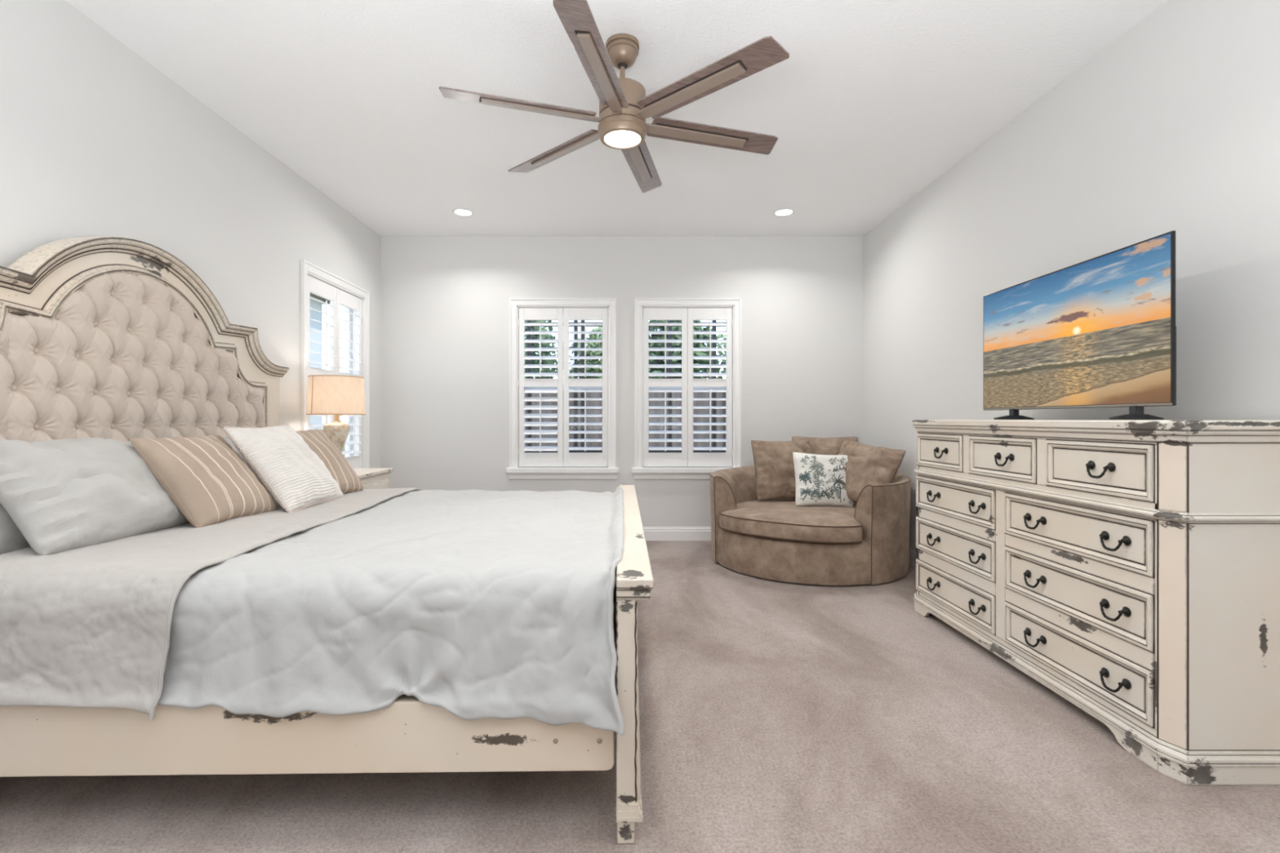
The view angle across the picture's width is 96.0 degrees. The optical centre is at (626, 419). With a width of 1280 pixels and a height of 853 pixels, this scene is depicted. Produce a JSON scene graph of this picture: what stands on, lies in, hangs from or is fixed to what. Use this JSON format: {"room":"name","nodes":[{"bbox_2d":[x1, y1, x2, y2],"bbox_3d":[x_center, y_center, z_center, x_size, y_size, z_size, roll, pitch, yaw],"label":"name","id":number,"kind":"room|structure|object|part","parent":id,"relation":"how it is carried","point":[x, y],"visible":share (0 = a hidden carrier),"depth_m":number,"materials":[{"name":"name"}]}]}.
{"room":"bedroom","nodes":[
{"label":"bedroom","id":0,"kind":"room"},
{"bbox_2d":[0,0,380,468],"bbox_3d":[-2.515,-0.308,2.125,0.160,3.016,7.170,0,0,0],"label":"wall","id":1,"kind":"structure","parent":0,"point":[96,140],"depth_m":2.99,"materials":[{"name":"white paint"}]},
{"bbox_2d":[300,259,369,468],"bbox_3d":[-2.479,-0.299,4.855,0.212,1.787,1.152,0,0,0],"label":"window","id":2,"kind":"structure","parent":1,"relation":"in","point":[307,268],"depth_m":5.28,"materials":[{"name":"white wood"}]},
{"bbox_2d":[307,275,363,468],"bbox_3d":[-2.450,-0.318,4.855,0.098,1.583,0.940,0,0,0],"label":"window shutter","id":3,"kind":"object","parent":2,"relation":"attached to","point":[336,296],"visible":0.59,"depth_m":4.84,"materials":[{"name":"white wood"}]},
{"bbox_3d":[-2.456,-0.318,4.622,0.030,1.583,0.462,0,0,0],"label":"shutter panel","id":4,"kind":"part","parent":3,"relation":"part of","materials":[{"name":"white wood"}]},
{"bbox_3d":[-2.407,-0.686,4.622,0.009,0.533,0.011,0,0,0],"label":"tilt rod","id":5,"kind":"part","parent":3,"relation":"part of","materials":[{"name":"white wood"}]},
{"bbox_3d":[-2.456,-0.318,5.088,0.030,1.583,0.462,0,0,0],"label":"shutter panel","id":6,"kind":"part","parent":3,"relation":"part of","materials":[{"name":"white wood"}]},
{"bbox_3d":[-2.407,-0.686,5.088,0.009,0.533,0.011,0,0,0],"label":"tilt rod","id":7,"kind":"part","parent":3,"relation":"part of","materials":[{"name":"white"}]},
{"bbox_3d":[-2.406,0.011,5.088,0.009,0.604,0.011,0,0,0],"label":"tilt rod","id":8,"kind":"part","parent":3,"relation":"part of","materials":[{"name":"white wood"}]},
{"bbox_3d":[-2.560,-0.318,4.855,0.040,1.591,0.936,0,0,0],"label":"sash","id":9,"kind":"part","parent":2,"relation":"part of","materials":[{"name":"white wood"}]},
{"bbox_2d":[64,0,1167,235],"bbox_3d":[-0.045,-1.876,2.205,5.099,0.120,7.330,0,0,0],"label":"ceiling","id":10,"kind":"structure","parent":0,"point":[872,102],"depth_m":3.19,"materials":[{"name":"white paint"}]},
{"bbox_2d":[452,208,474,216],"bbox_3d":[-1.431,-1.813,5.050,0.186,0.006,0.186,0,0,0],"label":"recessed light","id":11,"kind":"object","parent":10,"relation":"in","point":[460,211],"visible":1,"depth_m":5.04,"materials":[{"name":"white plastic"}]},
{"bbox_2d":[439,0,789,192],"bbox_3d":[-0.019,-1.578,2.790,1.609,0.474,1.672,0,0,0],"label":"ceiling fan","id":12,"kind":"object","parent":10,"relation":"hanging from","point":[624,107],"visible":1,"depth_m":2.66,"materials":[{"name":"brown wood"}]},
{"bbox_3d":[-0.491,-1.442,2.642,0.700,0.037,0.132,0,0,-18],"label":"blade","id":13,"kind":"part","parent":12,"relation":"part of","materials":[{"name":"brown wood"}]},
{"bbox_3d":[-0.376,-1.431,2.676,0.580,0.023,0.058,0,0,-17],"label":"blade arm","id":14,"kind":"part","parent":12,"relation":"part of","materials":[{"name":"brown metal"}]},
{"bbox_3d":[-0.383,-1.442,3.125,0.700,0.037,0.132,0,0,42],"label":"blade","id":15,"kind":"part","parent":12,"relation":"part of","materials":[{"name":"brown wood"}]},
{"bbox_3d":[-0.296,-1.431,3.043,0.580,0.023,0.058,0,0,43],"label":"blade arm","id":16,"kind":"part","parent":12,"relation":"part of","materials":[{"name":"brown metal"}]},
{"bbox_3d":[-0.127,-1.442,2.307,0.132,0.037,0.700,0,0,13],"label":"blade","id":17,"kind":"part","parent":12,"relation":"part of","materials":[{"name":"brown wood"}]},
{"bbox_3d":[-0.099,-1.431,2.424,0.058,0.023,0.580,0,0,13],"label":"blade arm","id":18,"kind":"part","parent":12,"relation":"part of","materials":[{"name":"brown"}]},
{"bbox_2d":[604,130,640,147],"bbox_3d":[-0.019,-1.353,2.790,0.176,0.025,0.176,0,0,0],"label":"diffuser","id":19,"kind":"object","parent":12,"relation":"attached to","point":[613,139],"depth_m":2.77,"materials":[{"name":"white glass"}]},
{"bbox_3d":[0.061,-1.431,3.156,0.058,0.023,0.580,0,0,13],"label":"blade arm","id":20,"kind":"part","parent":12,"relation":"part of","materials":[{"name":"brown"}]},
{"bbox_3d":[0.089,-1.442,3.273,0.132,0.037,0.700,0,0,13],"label":"blade","id":21,"kind":"part","parent":12,"relation":"part of","materials":[{"name":"brown wood"}]},
{"bbox_3d":[0.258,-1.431,2.538,0.580,0.023,0.058,0,0,43],"label":"blade arm","id":22,"kind":"part","parent":12,"relation":"part of","materials":[{"name":"brown"}]},
{"bbox_3d":[0.338,-1.431,2.904,0.580,0.023,0.058,0,0,-17],"label":"blade arm","id":23,"kind":"part","parent":12,"relation":"part of","materials":[{"name":"brown"}]},
{"bbox_3d":[0.453,-1.442,2.938,0.700,0.037,0.132,0,0,-18],"label":"blade","id":24,"kind":"part","parent":12,"relation":"part of","materials":[{"name":"brown wood"}]},
{"bbox_3d":[0.345,-1.442,2.455,0.700,0.037,0.132,0,0,42],"label":"blade","id":25,"kind":"part","parent":12,"relation":"part of","materials":[{"name":"brown wood"}]},
{"bbox_2d":[773,208,795,216],"bbox_3d":[1.380,-1.813,5.050,0.186,0.006,0.186,0,0,0],"label":"recessed light","id":26,"kind":"object","parent":10,"relation":"in","point":[784,211],"visible":1,"depth_m":5.04,"materials":[{"name":"white plastic"}]},
{"bbox_2d":[380,235,862,526],"bbox_3d":[-0.045,-0.308,5.790,5.099,3.016,0.160,0,0,0],"label":"wall","id":27,"kind":"structure","parent":0,"point":[445,300],"depth_m":5.71,"materials":[{"name":"white paint"}]},
{"bbox_2d":[506,298,618,479],"bbox_3d":[-0.627,-0.299,5.754,1.107,1.787,0.212,0,0,0],"label":"window","id":28,"kind":"structure","parent":27,"relation":"in","point":[514,472],"depth_m":5.69,"materials":[{"name":"white wood"}]},
{"bbox_3d":[-0.627,0.504,5.754,1.107,0.052,0.212,0,0,0],"label":"sill","id":29,"kind":"part","parent":28,"relation":"part of","materials":[{"name":"white wood"}]},
{"bbox_2d":[518,307,608,466],"bbox_3d":[-0.627,-0.318,5.725,0.895,1.583,0.097,0,0,0],"label":"window shutter","id":30,"kind":"object","parent":28,"relation":"attached to","point":[562,458],"visible":1,"depth_m":5.72,"materials":[{"name":"white wood"}]},
{"bbox_3d":[-0.849,-0.679,5.685,0.011,0.533,0.009,0,0,0],"label":"tilt rod","id":31,"kind":"part","parent":30,"relation":"part of","materials":[{"name":"white wood"}]},
{"bbox_3d":[-0.849,0.022,5.685,0.011,0.604,0.009,0,0,0],"label":"tilt rod","id":32,"kind":"part","parent":30,"relation":"part of","materials":[{"name":"white wood"}]},
{"bbox_3d":[-0.849,-0.318,5.731,0.440,1.583,0.030,0,0,0],"label":"shutter panel","id":33,"kind":"part","parent":30,"relation":"part of","materials":[{"name":"white wood"}]},
{"bbox_3d":[-0.406,-0.318,5.731,0.440,1.583,0.030,0,0,0],"label":"shutter panel","id":34,"kind":"part","parent":30,"relation":"part of","materials":[{"name":"white wood"}]},
{"bbox_3d":[-0.406,-0.682,5.683,0.011,0.533,0.009,0,0,0],"label":"tilt rod","id":35,"kind":"part","parent":30,"relation":"part of","materials":[{"name":"white wood"}]},
{"bbox_3d":[-0.406,0.012,5.681,0.011,0.604,0.009,0,0,0],"label":"tilt rod","id":36,"kind":"part","parent":30,"relation":"part of","materials":[{"name":"white wood"}]},
{"bbox_3d":[-0.627,-0.318,5.835,0.891,1.591,0.040,0,0,0],"label":"sash","id":37,"kind":"part","parent":28,"relation":"part of","materials":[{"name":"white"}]},
{"bbox_2d":[642,526,711,540],"bbox_3d":[-0.045,1.133,5.702,4.779,0.134,0.016,0,0,0],"label":"baseboard","id":38,"kind":"structure","parent":27,"relation":"attached to","point":[651,533],"depth_m":5.69,"materials":[{"name":"white wood"}]},
{"bbox_2d":[631,298,741,479],"bbox_3d":[0.608,-0.299,5.754,1.107,1.787,0.212,0,0,0],"label":"window","id":39,"kind":"structure","parent":27,"relation":"in","point":[640,473],"depth_m":5.69,"materials":[{"name":"white wood"}]},
{"bbox_3d":[0.608,0.504,5.754,1.107,0.052,0.212,0,0,0],"label":"sill","id":40,"kind":"part","parent":39,"relation":"part of","materials":[{"name":"white wood"}]},
{"bbox_3d":[0.608,-0.318,5.835,0.891,1.591,0.040,0,0,0],"label":"sash","id":41,"kind":"part","parent":39,"relation":"part of","materials":[{"name":"white wood"}]},
{"bbox_2d":[642,307,732,466],"bbox_3d":[0.608,-0.318,5.725,0.895,1.583,0.097,0,0,0],"label":"window shutter","id":42,"kind":"object","parent":39,"relation":"attached to","point":[686,458],"visible":1,"depth_m":5.72,"materials":[{"name":"white wood"}]},
{"bbox_3d":[0.386,-0.318,5.731,0.440,1.583,0.030,0,0,0],"label":"shutter panel","id":43,"kind":"part","parent":42,"relation":"part of","materials":[{"name":"white wood"}]},
{"bbox_3d":[0.386,-0.680,5.685,0.011,0.533,0.009,0,0,0],"label":"tilt rod","id":44,"kind":"part","parent":42,"relation":"part of","materials":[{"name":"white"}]},
{"bbox_3d":[0.386,0.013,5.681,0.011,0.604,0.009,0,0,0],"label":"tilt rod","id":45,"kind":"part","parent":42,"relation":"part of","materials":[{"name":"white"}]},
{"bbox_3d":[0.829,-0.318,5.731,0.440,1.583,0.030,0,0,0],"label":"shutter panel","id":46,"kind":"part","parent":42,"relation":"part of","materials":[{"name":"white wood"}]},
{"bbox_3d":[0.829,-0.680,5.685,0.011,0.533,0.009,0,0,0],"label":"tilt rod","id":47,"kind":"part","parent":42,"relation":"part of","materials":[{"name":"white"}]},
{"bbox_3d":[0.829,0.012,5.681,0.011,0.604,0.009,0,0,0],"label":"tilt rod","id":48,"kind":"part","parent":42,"relation":"part of","materials":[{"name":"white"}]},
{"bbox_2d":[0,540,1279,852],"bbox_3d":[-0.045,1.260,2.205,5.099,0.120,7.330,0,0,0],"label":"floor","id":49,"kind":"structure","parent":0,"point":[775,716],"depth_m":1.90,"materials":[{"name":"carpet"}]},
{"bbox_2d":[0,236,653,843],"bbox_3d":[-1.165,0.180,2.765,2.462,2.040,2.330,0,0,0],"label":"bed","id":50,"kind":"object","parent":49,"relation":"on","point":[116,338],"visible":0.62,"depth_m":2.12,"materials":[{"name":"beige wood"}]},
{"bbox_3d":[-2.295,-0.060,2.755,0.039,1.281,1.860,0,0,0],"label":"tufted panel","id":51,"kind":"part","parent":50,"relation":"part of","materials":[{"name":"beige fabric"}]},
{"bbox_3d":[-2.305,-0.059,2.755,0.030,1.319,1.898,0,0,0],"label":"trim","id":52,"kind":"part","parent":50,"relation":"part of","materials":[{"name":"beige wood"}]},
{"bbox_3d":[-2.353,0.146,2.755,0.070,1.908,2.224,0,0,0],"label":"headboard","id":53,"kind":"part","parent":50,"relation":"part of","materials":[{"name":"beige fabric"}]},
{"bbox_3d":[-2.334,-0.565,2.755,0.123,0.550,2.290,0,0,0],"label":"crown moulding","id":54,"kind":"part","parent":50,"relation":"part of","materials":[{"name":"beige wood"}]},
{"bbox_3d":[-1.173,0.921,1.676,2.275,0.213,0.042,0,0,-1],"label":"rail","id":55,"kind":"part","parent":50,"relation":"part of","materials":[{"name":"beige wood"}]},
{"bbox_3d":[-0.001,0.854,1.668,0.055,0.692,0.085,0,0,0],"label":"post","id":56,"kind":"part","parent":50,"relation":"part of","materials":[{"name":"beige wood"}]},
{"bbox_3d":[0.008,0.823,1.668,0.074,0.625,0.094,0,0,0],"label":"post moulding","id":57,"kind":"part","parent":50,"relation":"part of","materials":[{"name":"beige wood"}]},
{"bbox_3d":[-1.162,0.669,2.765,2.195,0.342,2.106,0,0,0],"label":"mattress","id":58,"kind":"object","parent":50,"relation":"on","visible":0},
{"bbox_2d":[0,437,103,554],"bbox_3d":[-2.179,0.285,2.120,0.220,0.418,0.718,0,0,3],"label":"sleeping pillow","id":59,"kind":"object","parent":58,"relation":"on","point":[11,539],"visible":0.07,"depth_m":1.95,"materials":[{"name":"grey fabric"}]},
{"bbox_2d":[0,487,422,720],"bbox_3d":[-1.695,0.635,2.763,0.778,0.409,2.327,0,0,-1],"label":"bedspread","id":60,"kind":"object","parent":58,"relation":"on","point":[89,626],"visible":0.7,"depth_m":1.67,"materials":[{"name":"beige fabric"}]},
{"bbox_2d":[0,437,189,555],"bbox_3d":[-2.028,0.270,2.324,0.364,0.408,0.872,0,0,2],"label":"sleeping pillow","id":61,"kind":"object","parent":60,"relation":"on","point":[61,497],"visible":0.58,"depth_m":2.06,"materials":[{"name":"grey fabric"}]},
{"bbox_2d":[128,435,276,528],"bbox_3d":[-1.878,0.266,2.605,0.330,0.380,0.491,0,0,3],"label":"striped pillow","id":62,"kind":"object","parent":60,"relation":"on","point":[207,481],"visible":0.99,"depth_m":2.48,"materials":[{"name":"beige fabric"}]},
{"bbox_2d":[222,436,268,491],"bbox_3d":[-2.144,0.285,3.300,0.265,0.386,0.738,0,0,-2],"label":"sleeping pillow","id":63,"kind":"object","parent":60,"relation":"on","point":[227,439],"visible":0.02,"depth_m":3.16,"materials":[{"name":"grey fabric"}]},
{"bbox_2d":[222,424,343,512],"bbox_3d":[-1.780,0.245,3.045,0.342,0.427,0.536,0,0,1],"label":"ribbed pillow","id":64,"kind":"object","parent":60,"relation":"on","point":[293,473],"visible":1,"depth_m":2.91,"materials":[{"name":"beige fabric"}]},
{"bbox_2d":[295,429,363,493],"bbox_3d":[-1.824,0.254,3.399,0.315,0.386,0.459,0,0,11],"label":"striped pillow","id":65,"kind":"object","parent":60,"relation":"on","point":[317,440],"visible":0.45,"depth_m":3.44,"materials":[{"name":"beige fabric"}]},
{"bbox_2d":[156,486,624,735],"bbox_3d":[-0.831,0.646,2.754,1.641,0.441,2.419,0,0,0],"label":"comforter","id":66,"kind":"object","parent":58,"relation":"on","point":[473,604],"visible":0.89,"depth_m":1.69,"materials":[{"name":"grey fabric"}]},
{"bbox_2d":[352,468,393,488],"bbox_3d":[-2.183,0.807,4.490,0.463,0.785,0.802,0,0,0],"label":"nightstand","id":67,"kind":"object","parent":49,"relation":"on","point":[371,478],"visible":0.03,"depth_m":4.60,"materials":[{"name":"white wood"}]},
{"bbox_2d":[306,374,365,453],"bbox_3d":[-2.138,0.046,4.250,0.397,0.736,0.397,0,0,0],"label":"table lamp","id":68,"kind":"object","parent":67,"relation":"on","point":[327,394],"visible":0.77,"depth_m":4.11,"materials":[{"name":"beige fabric"}]},
{"bbox_3d":[-2.138,-0.173,4.250,0.390,0.277,0.390,0,0,0],"label":"lamp shade","id":69,"kind":"part","parent":68,"relation":"part of","materials":[{"name":"fabric"}]},
{"bbox_3d":[-2.138,-0.173,4.250,0.397,0.278,0.397,0,0,0],"label":"shade trim","id":70,"kind":"part","parent":68,"relation":"part of","materials":[{"name":"brown fabric"}]},
{"bbox_3d":[-1.992,0.620,4.490,0.016,0.260,0.660,0,0,0],"label":"drawer","id":71,"kind":"part","parent":67,"relation":"part of","materials":[{"name":"beige wood"}]},
{"bbox_2d":[709,465,911,585],"bbox_3d":[1.515,0.805,4.874,1.602,0.766,1.604,0,0,0],"label":"chair","id":72,"kind":"object","parent":49,"relation":"on","point":[867,542],"visible":0.84,"depth_m":4.23,"materials":[{"name":"brown fabric"}]},
{"bbox_2d":[751,440,811,500],"bbox_3d":[1.423,0.455,5.182,0.570,0.528,0.267,0,0,-8],"label":"cushion","id":73,"kind":"object","parent":72,"relation":"on","point":[774,465],"visible":0.7,"depth_m":5.10,"materials":[{"name":"brown fabric"}]},
{"bbox_2d":[719,498,862,543],"bbox_3d":[1.475,0.805,4.791,1.232,0.162,1.419,0,0,26],"label":"seat cushion","id":74,"kind":"object","parent":72,"relation":"on","point":[780,521],"depth_m":4.30,"materials":[{"name":"brown fabric"}]},
{"bbox_2d":[792,452,853,506],"bbox_3d":[1.666,0.515,4.869,0.522,0.466,0.218,0,0,-4],"label":"patterned pillow","id":75,"kind":"object","parent":72,"relation":"on","point":[820,479],"visible":0.94,"depth_m":4.81,"materials":[{"name":"white fabric"}]},
{"bbox_2d":[799,455,847,500],"bbox_3d":[1.674,0.486,4.827,0.448,0.384,0.061,3,-18,-5],"label":"print","id":76,"kind":"object","parent":75,"relation":"attached to","point":[821,477],"depth_m":4.81,"materials":[{"name":"green fabric"}]},
{"bbox_2d":[791,436,857,455],"bbox_3d":[1.859,0.400,5.347,0.604,0.473,0.224,0,0,6],"label":"cushion","id":77,"kind":"object","parent":72,"relation":"on","point":[818,446],"visible":0.23,"depth_m":5.34,"materials":[{"name":"brown fabric"}]},
{"bbox_2d":[838,440,905,502],"bbox_3d":[1.971,0.455,4.853,0.312,0.539,0.664,0,0,-27],"label":"cushion","id":78,"kind":"object","parent":72,"relation":"on","point":[866,464],"visible":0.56,"depth_m":4.72,"materials":[{"name":"brown fabric"}]},
{"bbox_2d":[911,419,1279,785],"bbox_3d":[2.058,0.602,2.785,0.528,1.197,1.816,0,0,0],"label":"dresser","id":79,"kind":"object","parent":49,"relation":"on","point":[1130,569],"visible":1,"depth_m":2.09,"materials":[{"name":"beige wood"}]},
{"bbox_3d":[1.809,0.979,3.411,0.031,0.066,0.130,0,0,0],"label":"bail pull","id":80,"kind":"part","parent":79,"relation":"part of","materials":[{"name":"black metal"}]},
{"bbox_3d":[1.809,0.716,3.411,0.031,0.066,0.130,0,0,0],"label":"bail pull","id":81,"kind":"part","parent":79,"relation":"part of","materials":[{"name":"black metal"}]},
{"bbox_3d":[1.809,0.457,3.411,0.031,0.066,0.130,0,0,0],"label":"bail pull","id":82,"kind":"part","parent":79,"relation":"part of","materials":[{"name":"black metal"}]},
{"bbox_3d":[1.833,0.188,3.369,0.033,0.195,0.482,0,0,0],"label":"drawer","id":83,"kind":"part","parent":79,"relation":"part of","materials":[{"name":"beige wood"}]},
{"bbox_3d":[1.809,0.194,3.331,0.031,0.066,0.130,0,0,0],"label":"bail pull","id":84,"kind":"part","parent":79,"relation":"part of","materials":[{"name":"black metal"}]},
{"bbox_3d":[1.833,0.972,3.236,0.033,0.188,0.767,0,0,0],"label":"drawer","id":85,"kind":"part","parent":79,"relation":"part of","materials":[{"name":"beige wood"}]},
{"bbox_3d":[1.833,0.709,3.236,0.033,0.194,0.767,0,0,0],"label":"drawer","id":86,"kind":"part","parent":79,"relation":"part of","materials":[{"name":"beige wood"}]},
{"bbox_3d":[1.833,0.451,3.236,0.033,0.191,0.767,0,0,0],"label":"drawer","id":87,"kind":"part","parent":79,"relation":"part of","materials":[{"name":"beige wood"}]},
{"bbox_3d":[1.809,0.979,2.988,0.031,0.066,0.130,0,0,0],"label":"bail pull","id":88,"kind":"part","parent":79,"relation":"part of","materials":[{"name":"black metal"}]},
{"bbox_3d":[1.809,0.716,2.988,0.031,0.066,0.130,0,0,0],"label":"bail pull","id":89,"kind":"part","parent":79,"relation":"part of","materials":[{"name":"black metal"}]},
{"bbox_3d":[1.809,0.457,2.988,0.031,0.066,0.130,0,0,0],"label":"bail pull","id":90,"kind":"part","parent":79,"relation":"part of","materials":[{"name":"black metal"}]},
{"bbox_3d":[1.833,0.188,2.814,0.033,0.195,0.497,0,0,0],"label":"drawer","id":91,"kind":"part","parent":79,"relation":"part of","materials":[{"name":"beige wood"}]},
{"bbox_3d":[1.809,0.194,2.774,0.031,0.066,0.130,0,0,0],"label":"bail pull","id":92,"kind":"part","parent":79,"relation":"part of","materials":[{"name":"black metal"}]},
{"bbox_3d":[1.809,0.979,2.566,0.031,0.066,0.130,0,0,0],"label":"bail pull","id":93,"kind":"part","parent":79,"relation":"part of","materials":[{"name":"black metal"}]},
{"bbox_3d":[1.809,0.716,2.566,0.031,0.066,0.130,0,0,0],"label":"bail pull","id":94,"kind":"part","parent":79,"relation":"part of","materials":[{"name":"black metal"}]},
{"bbox_3d":[1.809,0.457,2.566,0.031,0.066,0.130,0,0,0],"label":"bail pull","id":95,"kind":"part","parent":79,"relation":"part of","materials":[{"name":"black metal"}]},
{"bbox_3d":[1.838,0.600,2.800,0.026,1.080,1.646,0,0,0],"label":"frame","id":96,"kind":"part","parent":79,"relation":"part of","materials":[{"name":"beige wood"}]},
{"bbox_3d":[1.833,0.972,2.384,0.033,0.188,0.776,0,0,0],"label":"drawer","id":97,"kind":"part","parent":79,"relation":"part of","materials":[{"name":"beige wood"}]},
{"bbox_3d":[1.833,0.709,2.384,0.033,0.194,0.776,0,0,0],"label":"drawer","id":98,"kind":"part","parent":79,"relation":"part of","materials":[{"name":"beige wood"}]},
{"bbox_3d":[1.833,0.451,2.384,0.033,0.191,0.776,0,0,0],"label":"drawer","id":99,"kind":"part","parent":79,"relation":"part of","materials":[{"name":"beige wood"}]},
{"bbox_2d":[983,231,1176,419],"bbox_3d":[2.019,-0.347,2.683,0.194,0.696,1.127,0,0,0],"label":"television","id":100,"kind":"object","parent":79,"relation":"on","point":[1100,331],"visible":1,"depth_m":2.50,"materials":[{"name":"black plastic"}]},
{"bbox_3d":[2.062,1.117,2.785,0.519,0.043,1.804,0,0,0],"label":"moulding","id":101,"kind":"part","parent":79,"relation":"part of","materials":[{"name":"beige wood"}]},
{"bbox_3d":[2.065,0.328,2.785,0.515,0.033,1.796,0,0,0],"label":"waist moulding","id":102,"kind":"part","parent":79,"relation":"part of","materials":[{"name":"beige wood"}]},
{"bbox_3d":[1.833,0.188,2.246,0.033,0.195,0.504,0,0,0],"label":"drawer","id":103,"kind":"part","parent":79,"relation":"part of","materials":[{"name":"beige wood"}]},
{"bbox_3d":[1.809,0.194,2.212,0.031,0.066,0.130,0,0,0],"label":"bail pull","id":104,"kind":"part","parent":79,"relation":"part of","materials":[{"name":"black metal"}]},
{"bbox_3d":[1.809,0.979,2.146,0.031,0.066,0.130,0,0,0],"label":"bail pull","id":105,"kind":"part","parent":79,"relation":"part of","materials":[{"name":"black metal"}]},
{"bbox_3d":[1.809,0.716,2.146,0.031,0.066,0.130,0,0,0],"label":"bail pull","id":106,"kind":"part","parent":79,"relation":"part of","materials":[{"name":"black metal"}]},
{"bbox_3d":[1.809,0.457,2.146,0.031,0.066,0.130,0,0,0],"label":"bail pull","id":107,"kind":"part","parent":79,"relation":"part of","materials":[{"name":"black metal"}]},
{"bbox_2d":[862,0,1279,551],"bbox_3d":[2.424,-0.308,2.125,0.160,3.016,7.170,0,0,0],"label":"wall","id":108,"kind":"structure","parent":0,"point":[1174,125],"depth_m":2.77,"materials":[{"name":"white paint"}]},
{"bbox_2d":[909,548,916,568],"bbox_3d":[2.336,1.133,2.197,0.016,0.134,6.994,0,0,0],"label":"baseboard","id":109,"kind":"structure","parent":108,"relation":"attached to","point":[913,553],"depth_m":4.69,"materials":[{"name":"white wood"}]},
{"label":"outside","id":110,"kind":"structure","parent":0,"visible":0},
{"bbox_3d":[0.000,1.425,20.000,60.000,0.150,50.000,0,0,0],"label":"ground","id":111,"kind":"structure","parent":110,"visible":0},
{"bbox_2d":[310,293,329,430],"bbox_3d":[-8.900,-1.175,7.550,7.200,5.050,6.900,0,0,0],"label":"neighbor house","id":112,"kind":"structure","parent":111,"relation":"on","point":[315,304],"depth_m":10.40,"materials":[{"name":"white paint"}]},
{"bbox_2d":[344,320,725,453],"bbox_3d":[1.000,-0.525,8.200,10.000,3.750,0.060,0,0,0],"label":"screen enclosure","id":113,"kind":"object","parent":111,"relation":"on","point":[529,327],"visible":0.06,"depth_m":8.17,"materials":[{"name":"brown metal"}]},
{"bbox_3d":[-1.380,-0.525,8.200,0.052,3.750,0.060,0,0,0],"label":"post","id":114,"kind":"part","parent":113,"relation":"part of","materials":[{"name":"brown metal"}]},
{"bbox_3d":[-0.720,-0.525,8.200,0.052,3.750,0.060,0,0,0],"label":"post","id":115,"kind":"part","parent":113,"relation":"part of","materials":[{"name":"brown metal"}]},
{"bbox_3d":[-0.620,-0.525,8.200,0.052,3.750,0.060,0,0,0],"label":"post","id":116,"kind":"part","parent":113,"relation":"part of","materials":[{"name":"white wood"}]},
{"bbox_3d":[0.620,-0.525,8.200,0.052,3.750,0.060,0,0,0],"label":"post","id":117,"kind":"part","parent":113,"relation":"part of","materials":[{"name":"white wood"}]},
{"bbox_3d":[1.250,-0.525,8.200,0.052,3.750,0.060,0,0,0],"label":"post","id":118,"kind":"part","parent":113,"relation":"part of","materials":[{"name":"white wood"}]},
{"bbox_2d":[524,320,573,378],"bbox_3d":[-3.202,-1.162,15.016,3.910,5.040,4.197,0,0,0],"label":"tree","id":119,"kind":"object","parent":111,"relation":"on","point":[533,328],"visible":0.08,"depth_m":14.55,"materials":[{"name":"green plant"}]},
{"bbox_2d":[568,326,602,378],"bbox_3d":[-0.570,-0.833,18.522,2.792,4.381,2.831,0,0,0],"label":"tree","id":120,"kind":"object","parent":111,"relation":"on","point":[592,336],"visible":0.16,"depth_m":17.88,"materials":[{"name":"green plant"}]},
{"bbox_2d":[524,390,725,448],"bbox_3d":[2.000,0.345,11.456,14.008,2.010,0.152,0,0,0],"label":"privacy fence","id":121,"kind":"object","parent":111,"relation":"on","point":[588,394],"visible":0.03,"depth_m":11.50,"materials":[{"name":"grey wood"}]},
{"bbox_2d":[648,320,721,378],"bbox_3d":[1.284,-0.907,14.624,2.273,4.532,2.415,0,0,0],"label":"tree","id":122,"kind":"object","parent":111,"relation":"on","point":[654,336],"visible":0.24,"depth_m":14.08,"materials":[{"name":"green plant"}]},
{"bbox_2d":[716,330,725,378],"bbox_3d":[4.380,-0.882,17.462,3.651,4.480,3.978,0,0,0],"label":"tree","id":123,"kind":"object","parent":111,"relation":"on","point":[720,353],"visible":0.02,"depth_m":17.43,"materials":[{"name":"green plant"}]}
]}

